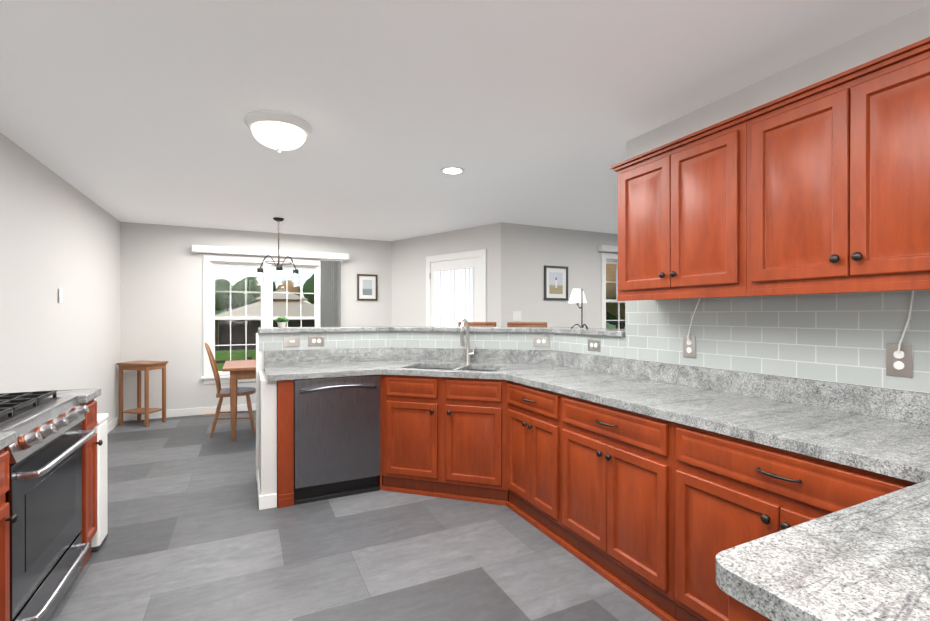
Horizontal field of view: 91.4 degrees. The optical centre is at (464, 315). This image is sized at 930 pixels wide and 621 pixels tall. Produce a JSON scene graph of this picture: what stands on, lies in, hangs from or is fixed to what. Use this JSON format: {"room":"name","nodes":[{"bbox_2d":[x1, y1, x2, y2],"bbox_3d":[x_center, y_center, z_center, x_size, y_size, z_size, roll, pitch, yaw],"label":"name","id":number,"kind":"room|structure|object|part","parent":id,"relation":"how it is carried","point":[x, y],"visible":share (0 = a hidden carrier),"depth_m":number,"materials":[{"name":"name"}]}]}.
{"room":"kitchen","nodes":[
{"label":"kitchen","id":0,"kind":"room"},
{"bbox_2d":[0,133,120,424],"bbox_3d":[-2.443,0.079,1.695,0.150,2.460,8.900,0,0,-26],"label":"wall","id":1,"kind":"structure","parent":0,"point":[57,232],"depth_m":3.66,"materials":[{"name":"white paint"}]},
{"bbox_2d":[59,288,62,302],"bbox_3d":[-3.345,-0.167,3.757,0.006,0.120,0.070,0,0,-26],"label":"switch plate","id":2,"kind":"object","parent":1,"relation":"attached to","point":[60,290],"depth_m":3.74,"materials":[{"name":"white plastic"}]},
{"bbox_2d":[107,416,118,433],"bbox_3d":[-3.468,1.255,4.016,0.016,0.095,3.466,0,0,-26],"label":"baseboard","id":3,"kind":"structure","parent":1,"relation":"attached to","point":[115,422],"depth_m":5.19,"materials":[{"name":"white"}]},
{"bbox_2d":[121,222,391,410],"bbox_3d":[-2.691,0.066,6.433,3.520,2.460,0.150,0,0,-26],"label":"wall","id":4,"kind":"structure","parent":0,"point":[161,292],"depth_m":5.88,"materials":[{"name":"white paint"}]},
{"bbox_2d":[123,403,255,420],"bbox_3d":[-2.685,1.249,6.342,3.447,0.095,0.029,0,0,-26],"label":"baseboard","id":5,"kind":"structure","parent":4,"relation":"attached to","point":[242,407],"depth_m":5.90,"materials":[{"name":"white"}]},
{"bbox_2d":[201,255,319,383],"bbox_3d":[-2.774,0.043,6.362,1.590,1.706,0.205,0,0,-26],"label":"window","id":6,"kind":"structure","parent":4,"relation":"in","point":[266,318],"depth_m":6.21,"materials":[{"name":"white wood"}]},
{"bbox_2d":[191,245,348,260],"bbox_3d":[-2.633,-0.874,6.310,2.000,0.090,0.114,0,0,-26],"label":"valance","id":7,"kind":"object","parent":4,"relation":"attached to","point":[255,252],"visible":1,"depth_m":6.21,"materials":[{"name":"white wood"}]},
{"bbox_2d":[320,258,342,326],"bbox_3d":[-1.949,-0.031,6.635,0.327,1.594,0.079,0,0,-26],"label":"vertical blinds","id":8,"kind":"object","parent":4,"relation":"attached to","point":[330,292],"visible":0.69,"depth_m":6.62,"materials":[{"name":"grey plastic"}]},
{"bbox_2d":[357,274,377,300],"bbox_3d":[-1.487,-0.435,6.915,0.310,0.400,0.020,0,0,-26],"label":"framed picture","id":9,"kind":"object","parent":4,"relation":"attached to","point":[367,287],"visible":0.96,"depth_m":6.92,"materials":[{"name":"brown"}]},
{"bbox_2d":[48,410,661,620],"bbox_3d":[1.335,1.354,3.521,8.540,0.100,8.900,0,0,-26],"label":"floor","id":10,"kind":"structure","parent":0,"point":[195,533],"depth_m":2.48,"materials":[{"name":"tile"}]},
{"bbox_2d":[0,448,17,620],"bbox_3d":[-1.754,0.876,1.246,0.622,0.868,0.440,0,0,-26],"label":"base cabinet","id":11,"kind":"object","parent":10,"relation":"on","point":[4,455],"depth_m":1.53,"materials":[{"name":"brown wood"}]},
{"bbox_2d":[0,390,94,620],"bbox_3d":[-2.001,0.834,1.799,0.718,0.950,0.760,0,0,-26],"label":"gas range","id":12,"kind":"object","parent":10,"relation":"on","point":[43,496],"visible":1,"depth_m":1.85,"materials":[{"name":"silver metal"}]},
{"bbox_2d":[76,399,102,577],"bbox_3d":[-2.238,0.873,2.248,0.622,0.868,0.246,0,0,-26],"label":"base cabinet","id":13,"kind":"object","parent":10,"relation":"on","point":[89,489],"depth_m":2.37,"materials":[{"name":"brown wood"}]},
{"bbox_2d":[0,388,100,449],"bbox_3d":[-1.992,0.369,1.702,0.673,0.140,1.470,0,0,-26],"label":"countertop","id":14,"kind":"structure","parent":13,"relation":"on","point":[7,439],"depth_m":2.28,"materials":[{"name":"stone"}]},
{"bbox_2d":[91,413,108,551],"bbox_3d":[-2.224,0.939,2.526,0.355,0.735,0.188,0,0,-26],"label":"trash bin","id":15,"kind":"object","parent":10,"relation":"on","point":[98,539],"visible":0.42,"depth_m":2.56,"materials":[{"name":"white plastic"}]},
{"bbox_2d":[116,360,167,426],"bbox_3d":[-3.879,0.926,5.468,0.424,0.745,0.304,0,0,11],"label":"stand","id":16,"kind":"object","parent":10,"relation":"on","point":[139,366],"visible":1,"depth_m":5.37,"materials":[{"name":"brown wood"}]},
{"bbox_2d":[203,413,228,415],"bbox_3d":[-3.283,1.294,5.984,0.300,0.006,0.090,0,0,-26],"label":"floor vent","id":17,"kind":"object","parent":10,"relation":"in","point":[213,414],"visible":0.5,"depth_m":5.96,"materials":[{"name":"brown wood"}]},
{"bbox_2d":[205,343,255,437],"bbox_3d":[-2.636,0.797,5.112,0.510,1.011,0.449,0,0,-26],"label":"chair","id":18,"kind":"object","parent":10,"relation":"on","point":[221,393],"visible":0.96,"depth_m":5.01,"materials":[{"name":"brown wood"}]},
{"bbox_2d":[222,360,255,440],"bbox_3d":[-2.151,0.917,5.269,1.140,0.765,0.900,0,0,-26],"label":"dining table","id":19,"kind":"object","parent":10,"relation":"on","point":[241,369],"visible":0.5,"depth_m":4.74,"materials":[{"name":"brown wood"}]},
{"bbox_2d":[294,375,379,504],"bbox_3d":[-1.012,0.873,3.483,0.598,0.866,0.646,0,0,-26],"label":"dishwasher","id":20,"kind":"object","parent":10,"relation":"on","point":[336,437],"visible":0.92,"depth_m":3.24,"materials":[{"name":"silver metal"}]},
{"bbox_2d":[458,322,495,326],"bbox_3d":[0.075,0.682,4.531,0.442,1.240,0.493,0,0,14],"label":"bar stool","id":21,"kind":"object","parent":10,"relation":"on","point":[485,324],"visible":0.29,"depth_m":4.73,"materials":[{"name":"brown wood"}]},
{"bbox_2d":[507,322,546,326],"bbox_3d":[0.578,0.683,4.407,0.442,1.240,0.493,0,0,14],"label":"bar stool","id":22,"kind":"object","parent":10,"relation":"on","point":[526,324],"visible":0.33,"depth_m":4.62,"materials":[{"name":"brown wood"}]},
{"bbox_2d":[378,374,917,620],"bbox_3d":[0.477,0.873,2.656,1.357,0.870,3.410,0,0,-26],"label":"base cabinet","id":23,"kind":"object","parent":10,"relation":"on","point":[654,515],"depth_m":2.20,"materials":[{"name":"brown wood"}]},
{"bbox_2d":[264,347,499,380],"bbox_3d":[-0.676,0.452,3.361,1.440,0.345,1.292,0,0,-26],"label":"countertop","id":24,"kind":"structure","parent":23,"relation":"on","point":[408,361],"depth_m":3.71,"materials":[{"name":"stone"}]},
{"bbox_2d":[464,348,929,472],"bbox_3d":[0.901,0.454,2.552,0.698,0.345,4.117,0,0,-26],"label":"countertop","id":25,"kind":"structure","parent":23,"relation":"on","point":[873,429],"depth_m":1.96,"materials":[{"name":"stone"}]},
{"bbox_2d":[460,319,475,362],"bbox_3d":[0.016,0.209,3.738,0.191,0.368,0.169,0,0,-26],"label":"gooseneck faucet","id":26,"kind":"object","parent":25,"relation":"on","point":[468,353],"visible":1,"depth_m":3.78,"materials":[{"name":"silver metal"}]},
{"bbox_2d":[716,463,929,620],"bbox_3d":[0.933,0.421,0.665,0.885,0.040,0.690,0,0,-26],"label":"countertop","id":27,"kind":"structure","parent":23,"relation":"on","point":[868,560],"depth_m":0.73,"materials":[{"name":"stone"}]},
{"bbox_2d":[713,574,771,620],"bbox_3d":[1.261,0.878,0.809,1.557,0.870,0.602,0,0,-26],"label":"base cabinet","id":28,"kind":"object","parent":10,"relation":"on","point":[725,608],"depth_m":0.74,"materials":[{"name":"brown wood"}]},
{"bbox_2d":[258,333,618,494],"bbox_3d":[-0.259,0.722,3.395,2.300,1.165,1.838,0,0,-26],"label":"wall","id":29,"kind":"structure","parent":0,"point":[268,435],"depth_m":3.09,"materials":[{"name":"white paint"}]},
{"bbox_2d":[256,333,258,480],"bbox_3d":[-1.677,0.721,3.666,0.018,1.165,0.162,0,0,-26],"label":"trim","id":30,"kind":"structure","parent":29,"relation":"attached to","point":[257,400],"depth_m":3.59,"materials":[{"name":"white"}]},
{"bbox_2d":[257,469,265,509],"bbox_3d":[-1.499,1.257,3.328,0.035,0.095,0.604,0,0,-26],"label":"baseboard","id":31,"kind":"structure","parent":29,"relation":"attached to","point":[261,498],"depth_m":3.07,"materials":[{"name":"white wood"}]},
{"bbox_2d":[259,331,387,350],"bbox_3d":[-1.163,0.208,3.840,1.060,0.139,0.008,0,0,-26],"label":"wall tile","id":32,"kind":"structure","parent":29,"relation":"attached to","point":[275,341],"depth_m":3.85,"materials":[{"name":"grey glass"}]},
{"bbox_2d":[284,337,299,346],"label":"outlet plates","id":33,"kind":"object","parent":32,"relation":"attached to","point":[288,341],"depth_m":3.71,"materials":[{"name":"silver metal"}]},
{"bbox_2d":[309,336,323,345],"label":"outlet plates","id":34,"kind":"object","parent":32,"relation":"attached to","point":[313,340],"depth_m":3.79,"materials":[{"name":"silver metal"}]},
{"bbox_2d":[258,326,624,336],"bbox_3d":[-0.208,0.118,3.540,2.520,0.039,2.058,0,0,-26],"label":"bar","id":35,"kind":"object","parent":29,"relation":"on","point":[596,331],"visible":0.9,"depth_m":3.79,"materials":[{"name":"grey stone"}]},
{"bbox_2d":[275,317,288,327],"bbox_3d":[-1.536,0.052,3.813,0.114,0.091,0.110,0,0,-26],"label":"plant","id":36,"kind":"object","parent":35,"relation":"on","point":[283,323],"visible":1,"depth_m":3.79,"materials":[{"name":"green plant"}]},
{"bbox_2d":[568,289,587,328],"bbox_3d":[0.920,-0.060,3.619,0.179,0.318,0.253,0,0,-26],"label":"light","id":37,"kind":"object","parent":35,"relation":"on","point":[577,296],"visible":1,"depth_m":3.61,"materials":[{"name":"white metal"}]},
{"bbox_2d":[388,331,553,349],"bbox_3d":[0.020,0.208,3.890,1.462,0.139,0.008,0,0,14],"label":"wall tile","id":38,"kind":"structure","parent":29,"relation":"attached to","point":[492,340],"depth_m":3.88,"materials":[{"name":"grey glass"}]},
{"bbox_2d":[533,337,548,345],"label":"outlet plates","id":39,"kind":"object","parent":38,"relation":"attached to","point":[537,341],"depth_m":3.73,"materials":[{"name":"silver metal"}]},
{"bbox_2d":[392,222,500,326],"bbox_3d":[-0.316,0.066,6.436,2.213,2.460,0.150,0,0,43],"label":"wall","id":40,"kind":"structure","parent":0,"point":[409,255],"depth_m":6.57,"materials":[{"name":"white paint"}]},
{"bbox_2d":[426,249,486,325],"bbox_3d":[-0.144,0.221,6.160,0.431,2.151,1.047,0,0,-26],"label":"patio door","id":41,"kind":"structure","parent":40,"relation":"in","point":[454,297],"depth_m":6.12,"materials":[{"name":"white"}]},
{"bbox_2d":[0,0,929,240],"bbox_3d":[1.335,-1.206,3.514,8.540,0.100,8.900,0,0,-26],"label":"ceiling","id":42,"kind":"structure","parent":0,"point":[534,112],"depth_m":2.36,"materials":[{"name":"white paint"}]},
{"bbox_2d":[244,110,311,153],"bbox_3d":[-1.118,-1.064,2.731,0.380,0.177,0.380,0,0,-26],"label":"flush-mount ceiling light","id":43,"kind":"object","parent":42,"relation":"attached to","point":[278,131],"visible":1,"depth_m":2.62,"materials":[{"name":"white glass"}]},
{"bbox_2d":[255,217,300,285],"bbox_3d":[-2.190,-0.763,5.351,0.514,0.793,0.466,0,0,-26],"label":"pendant chandelier","id":44,"kind":"object","parent":42,"relation":"hanging from","point":[279,268],"visible":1,"depth_m":5.39,"materials":[{"name":"black metal"}]},
{"bbox_2d":[440,167,464,174],"bbox_3d":[-0.099,-1.151,3.611,0.200,0.008,0.200,0,0,-26],"label":"recessed light","id":45,"kind":"object","parent":42,"relation":"in","point":[452,170],"visible":0.98,"depth_m":3.60,"materials":[{"name":"white"}]},
{"bbox_2d":[501,222,617,327],"bbox_3d":[2.217,0.066,6.569,4.000,2.460,0.150,0,0,-26],"label":"wall","id":46,"kind":"structure","parent":0,"point":[528,252],"depth_m":5.94,"materials":[{"name":"white paint"}]},
{"bbox_2d":[513,311,520,320],"bbox_3d":[0.659,-0.002,5.726,0.120,0.120,0.012,0,0,-26],"label":"switch plate","id":47,"kind":"object","parent":46,"relation":"attached to","point":[516,315],"depth_m":5.72,"materials":[{"name":"white plastic"}]},
{"bbox_2d":[544,265,567,299],"bbox_3d":[1.201,-0.433,5.981,0.380,0.450,0.020,0,0,-26],"label":"framed picture","id":48,"kind":"object","parent":46,"relation":"attached to","point":[555,282],"visible":1,"depth_m":5.98,"materials":[{"name":"grey"}]},
{"bbox_2d":[598,245,617,252],"bbox_3d":[2.389,-0.934,6.509,1.180,0.080,0.098,0,0,-26],"label":"valance","id":49,"kind":"object","parent":46,"relation":"attached to","point":[607,248],"visible":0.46,"depth_m":6.27,"materials":[{"name":"white wood"}]},
{"bbox_2d":[601,253,624,328],"bbox_3d":[2.346,-0.203,6.600,1.100,1.356,0.205,0,0,-26],"label":"living room window","id":50,"kind":"structure","parent":46,"relation":"in","point":[606,258],"depth_m":6.34,"materials":[{"name":"white wood"}]},
{"bbox_2d":[626,4,929,392],"bbox_3d":[1.983,0.080,1.254,0.120,2.460,3.960,0,0,-26],"label":"wall","id":51,"kind":"structure","parent":0,"point":[910,28],"depth_m":2.07,"materials":[{"name":"white paint"}]},
{"bbox_2d":[554,333,624,357],"bbox_3d":[0.895,0.209,3.362,0.008,0.139,0.778,0,0,-26],"label":"wall tile","id":52,"kind":"structure","parent":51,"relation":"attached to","point":[610,346],"depth_m":3.34,"materials":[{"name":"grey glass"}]},
{"bbox_2d":[588,339,599,350],"label":"outlet plates","id":53,"kind":"object","parent":52,"relation":"attached to","point":[594,345],"depth_m":3.26,"materials":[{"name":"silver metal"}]},
{"bbox_2d":[610,115,737,300],"bbox_3d":[1.188,-0.489,2.379,0.324,0.780,0.760,0,0,-26],"label":"upper cabinet","id":54,"kind":"object","parent":51,"relation":"attached to","point":[678,199],"depth_m":2.26,"materials":[{"name":"brown wood"}]},
{"bbox_2d":[625,290,929,392],"bbox_3d":[1.586,0.093,1.929,0.008,0.379,2.400,0,0,-26],"label":"wall tile","id":55,"kind":"structure","parent":51,"relation":"attached to","point":[840,337],"depth_m":2.08,"materials":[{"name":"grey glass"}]},
{"bbox_2d":[683,298,700,357],"label":"outlet plates","id":56,"kind":"object","parent":55,"relation":"attached to","point":[689,341],"depth_m":2.56,"materials":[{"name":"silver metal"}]},
{"bbox_2d":[886,291,913,376],"label":"outlet plates","id":57,"kind":"object","parent":55,"relation":"attached to","point":[899,359],"depth_m":1.73,"materials":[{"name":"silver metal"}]},
{"bbox_3d":[1.467,0.026,2.131,0.020,0.247,0.966,0,0,-26],"label":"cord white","id":58,"kind":"part","parent":57,"relation":"part of","materials":[{"name":"white plastic"}]},
{"bbox_2d":[738,37,929,296],"bbox_3d":[1.518,-0.487,1.695,0.324,0.780,0.760,0,0,-26],"label":"upper cabinet","id":59,"kind":"object","parent":51,"relation":"attached to","point":[822,187],"depth_m":1.64,"materials":[{"name":"brown wood"}]},
{"label":"outside","id":60,"kind":"structure","parent":0,"visible":0},
{"bbox_2d":[215,310,624,350],"bbox_3d":[-21.193,0.546,43.591,140.000,3.100,82.840,0,0,-26],"label":"ground","id":61,"kind":"structure","parent":60,"point":[608,324],"depth_m":37.31,"materials":[{"name":"green plant"}]},
{"bbox_2d":[215,349,255,370],"bbox_3d":[-9.903,0.496,15.584,28.000,2.288,11.700,0,0,-26],"label":"lawn","id":62,"kind":"structure","parent":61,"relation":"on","point":[235,354],"depth_m":11.15,"materials":[{"name":"green plant"}]},
{"bbox_2d":[216,357,255,363],"bbox_3d":[-3.514,1.349,7.705,8.740,1.188,2.168,0,0,-26],"label":"fence","id":63,"kind":"object","parent":61,"relation":"on","point":[223,361],"depth_m":8.39,"materials":[{"name":"brown wood"}]},
{"bbox_2d":[215,289,314,350],"bbox_3d":[-6.476,0.176,15.960,4.400,2.251,4.400,0,0,-26],"label":"house","id":64,"kind":"structure","parent":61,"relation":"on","point":[250,327],"depth_m":13.95,"materials":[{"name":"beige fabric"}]},
{"bbox_2d":[215,264,624,328],"bbox_3d":[-15.820,-1.958,34.890,65.854,7.755,64.213,0,0,-26],"label":"trees","id":65,"kind":"object","parent":61,"relation":"on","point":[236,301],"depth_m":52.65,"materials":[{"name":"green plant"}]}
]}

